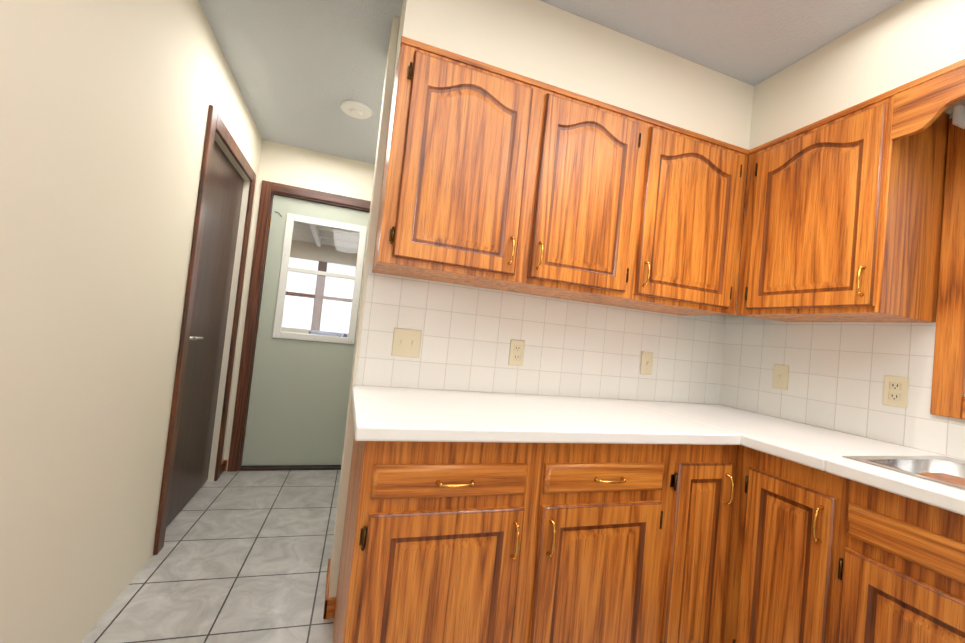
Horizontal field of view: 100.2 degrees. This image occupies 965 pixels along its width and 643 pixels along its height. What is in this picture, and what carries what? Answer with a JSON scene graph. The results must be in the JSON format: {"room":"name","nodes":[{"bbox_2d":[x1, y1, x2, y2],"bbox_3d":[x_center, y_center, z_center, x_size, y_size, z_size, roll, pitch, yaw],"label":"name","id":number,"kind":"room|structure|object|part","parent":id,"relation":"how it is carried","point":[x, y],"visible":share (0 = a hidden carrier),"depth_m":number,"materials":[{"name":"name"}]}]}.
{"room":"kitchen","nodes":[
{"label":"kitchen","id":0,"kind":"room"},
{"bbox_2d":[0,0,261,642],"bbox_3d":[-0.750,-0.138,-0.255,0.150,2.440,7.000,6,-2,-19],"label":"wall","id":1,"kind":"structure","parent":0,"point":[104,107],"depth_m":1.23,"materials":[{"name":"beige paint"}]},
{"bbox_2d":[166,140,243,526],"bbox_3d":[-1.626,0.044,2.341,0.040,2.044,0.832,6,-2,-19],"label":"door","id":2,"kind":"structure","parent":1,"relation":"in","point":[205,353],"depth_m":2.37,"materials":[{"name":"brown wood"}]},
{"bbox_2d":[189,336,202,339],"bbox_3d":[-1.487,0.084,2.070,0.058,0.055,0.143,6,-2,-19],"label":"door handle","id":3,"kind":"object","parent":2,"relation":"attached to","point":[194,338],"depth_m":2.04,"materials":[{"name":"grey metal"}]},
{"bbox_2d":[220,460,335,618],"bbox_3d":[-1.226,1.081,2.250,0.805,0.080,1.672,6,-2,-19],"label":"baseboard","id":4,"kind":"structure","parent":1,"relation":"attached to","point":[329,607],"depth_m":1.59,"materials":[{"name":"brown wood"}]},
{"bbox_2d":[224,139,374,470],"bbox_3d":[-1.258,-0.078,3.194,1.100,2.440,0.140,6,-2,-19],"label":"wall","id":5,"kind":"structure","parent":0,"point":[280,163],"depth_m":3.07,"materials":[{"name":"beige paint"}]},
{"bbox_2d":[242,195,369,465],"bbox_3d":[-1.306,0.096,3.159,0.799,2.031,0.044,6,-2,-19],"label":"hall door","id":6,"kind":"structure","parent":5,"relation":"in","point":[298,402],"depth_m":3.09,"materials":[{"name":"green paint"}]},
{"bbox_2d":[243,212,366,441],"bbox_3d":[-1.313,0.066,3.105,0.777,1.733,0.098,6,-2,-19],"label":"window frame","id":7,"kind":"structure","parent":6,"relation":"attached to","point":[291,219],"depth_m":3.14,"materials":[{"name":"white"}]},
{"bbox_3d":[-1.263,-0.320,3.171,0.485,0.846,0.004,6,-2,-19],"label":"glass","id":8,"kind":"part","parent":7,"relation":"part of","materials":[{"name":"glass"}]},
{"bbox_2d":[281,222,359,336],"bbox_3d":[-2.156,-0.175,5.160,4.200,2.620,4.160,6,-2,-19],"label":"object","id":9,"kind":"object","parent":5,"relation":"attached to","point":[316,322],"depth_m":7.00,"materials":[{"name":"clear glass"}]},
{"bbox_2d":[81,105,964,642],"bbox_3d":[0.605,0.214,0.129,3.120,2.237,7.260,6,-2,-19],"label":"room","id":10,"kind":"structure","parent":0,"point":[241,553],"depth_m":1.87,"materials":[{"name":"tile"}]},
{"bbox_3d":[-1.166,0.066,2.639,0.950,2.137,1.249,6,-2,-19],"label":"trim door casing","id":11,"kind":"part","parent":10,"relation":"part of","materials":[{"name":"brown wood"}]},
{"bbox_2d":[333,385,748,642],"bbox_3d":[0.142,0.776,1.472,1.263,0.911,0.694,6,-2,-19],"label":"base unit","id":12,"kind":"object","parent":10,"relation":"on","point":[479,517],"depth_m":1.19,"materials":[{"name":"brown wood"}]},
{"bbox_2d":[629,400,964,642],"bbox_3d":[1.499,0.796,0.490,0.674,1.085,3.424,6,-2,-19],"label":"base unit","id":13,"kind":"object","parent":10,"relation":"on","point":[846,538],"depth_m":1.14,"materials":[{"name":"brown wood"}]},
{"bbox_2d":[329,15,725,597],"bbox_3d":[0.380,0.051,2.069,1.943,2.440,0.280,6,-2,-19],"label":"wall","id":14,"kind":"structure","parent":0,"point":[368,261],"depth_m":1.65,"materials":[{"name":"beige paint"}]},
{"bbox_2d":[391,328,421,357],"bbox_3d":[-0.313,0.089,1.672,0.116,0.116,0.016,6,-2,-19],"label":"light switch","id":15,"kind":"object","parent":14,"relation":"attached to","point":[406,343],"visible":1,"depth_m":1.67,"materials":[{"name":"beige plastic"}]},
{"bbox_2d":[372,36,651,303],"bbox_3d":[0.114,-0.525,1.647,0.997,0.762,0.342,6,-2,-19],"label":"upper cabinet","id":16,"kind":"object","parent":14,"relation":"attached to","point":[495,178],"depth_m":1.47,"materials":[{"name":"brown wood"}]},
{"bbox_2d":[508,339,524,365],"bbox_3d":[0.156,0.142,1.834,0.072,0.116,0.009,6,-2,-19],"label":"electrical outlet","id":17,"kind":"object","parent":14,"relation":"attached to","point":[516,353],"visible":1,"depth_m":1.83,"materials":[{"name":"beige plastic"}]},
{"bbox_2d":[640,351,653,374],"bbox_3d":[0.843,0.214,2.062,0.072,0.116,0.016,6,-2,-19],"label":"light switch","id":18,"kind":"object","parent":14,"relation":"attached to","point":[646,363],"visible":1,"depth_m":2.06,"materials":[{"name":"beige plastic"}]},
{"bbox_2d":[601,118,751,315],"bbox_3d":[0.863,-0.441,1.900,0.593,0.762,0.342,6,-2,-19],"label":"upper cabinet","id":19,"kind":"object","parent":14,"relation":"attached to","point":[694,199],"depth_m":1.74,"materials":[{"name":"brown wood"}]},
{"bbox_2d":[198,0,902,163],"bbox_3d":[0.753,-1.249,0.176,3.120,0.100,7.260,6,-2,-19],"label":"ceiling","id":20,"kind":"structure","parent":0,"point":[301,70],"depth_m":1.76,"materials":[{"name":"grey paint"}]},
{"bbox_2d":[340,100,372,118],"bbox_3d":[-0.761,-1.264,2.430,0.190,0.029,0.190,6,-2,-19],"label":"ceiling detector","id":21,"kind":"object","parent":20,"relation":"attached to","point":[355,109],"visible":1,"depth_m":2.40,"materials":[{"name":"white plastic"}]},
{"bbox_2d":[392,0,755,149],"bbox_3d":[0.430,-1.026,1.763,1.560,0.304,0.322,6,-2,-19],"label":"soffit","id":22,"kind":"structure","parent":0,"point":[538,40],"depth_m":1.59,"materials":[{"name":"beige paint"}]},
{"bbox_2d":[726,113,964,396],"bbox_3d":[2.218,0.169,-0.044,0.200,2.440,5.500,6,-2,-19],"label":"wall","id":23,"kind":"structure","parent":0,"point":[950,117],"depth_m":2.21,"materials":[{"name":"beige paint"}]},
{"bbox_2d":[772,364,788,389],"bbox_3d":[1.419,0.265,1.927,0.016,0.116,0.072,6,-2,-19],"label":"light switch","id":24,"kind":"object","parent":23,"relation":"attached to","point":[780,376],"visible":1,"depth_m":1.92,"materials":[{"name":"beige plastic"}]},
{"bbox_2d":[736,84,959,322],"bbox_3d":[1.418,-0.393,1.650,0.342,0.762,0.523,6,-2,-19],"label":"upper cabinet","id":25,"kind":"object","parent":23,"relation":"attached to","point":[843,212],"depth_m":1.45,"materials":[{"name":"brown wood"}]},
{"bbox_2d":[883,375,908,407],"bbox_3d":[1.559,0.264,1.525,0.009,0.116,0.072,6,-2,-19],"label":"electrical outlet","id":26,"kind":"object","parent":23,"relation":"attached to","point":[895,391],"visible":1,"depth_m":1.52,"materials":[{"name":"beige plastic"}]},
{"bbox_2d":[930,118,964,419],"bbox_3d":[1.877,-0.191,1.038,0.210,1.065,0.922,6,-2,-19],"label":"kitchen window","id":27,"kind":"structure","parent":23,"relation":"in","point":[948,390],"depth_m":1.41,"materials":[{"name":"brown wood"}]},
{"bbox_2d":[952,36,964,128],"bbox_3d":[1.766,-0.698,1.000,0.070,0.060,0.820,6,-2,-19],"label":"light fixture","id":28,"kind":"object","parent":23,"relation":"attached to","point":[958,119],"depth_m":1.37,"materials":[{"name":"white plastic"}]},
{"bbox_2d":[746,0,964,183],"bbox_3d":[1.845,-0.921,0.592,0.322,0.304,3.447,6,-2,-19],"label":"soffit","id":29,"kind":"structure","parent":0,"point":[903,42],"depth_m":1.46,"materials":[{"name":"beige paint"}]}
]}

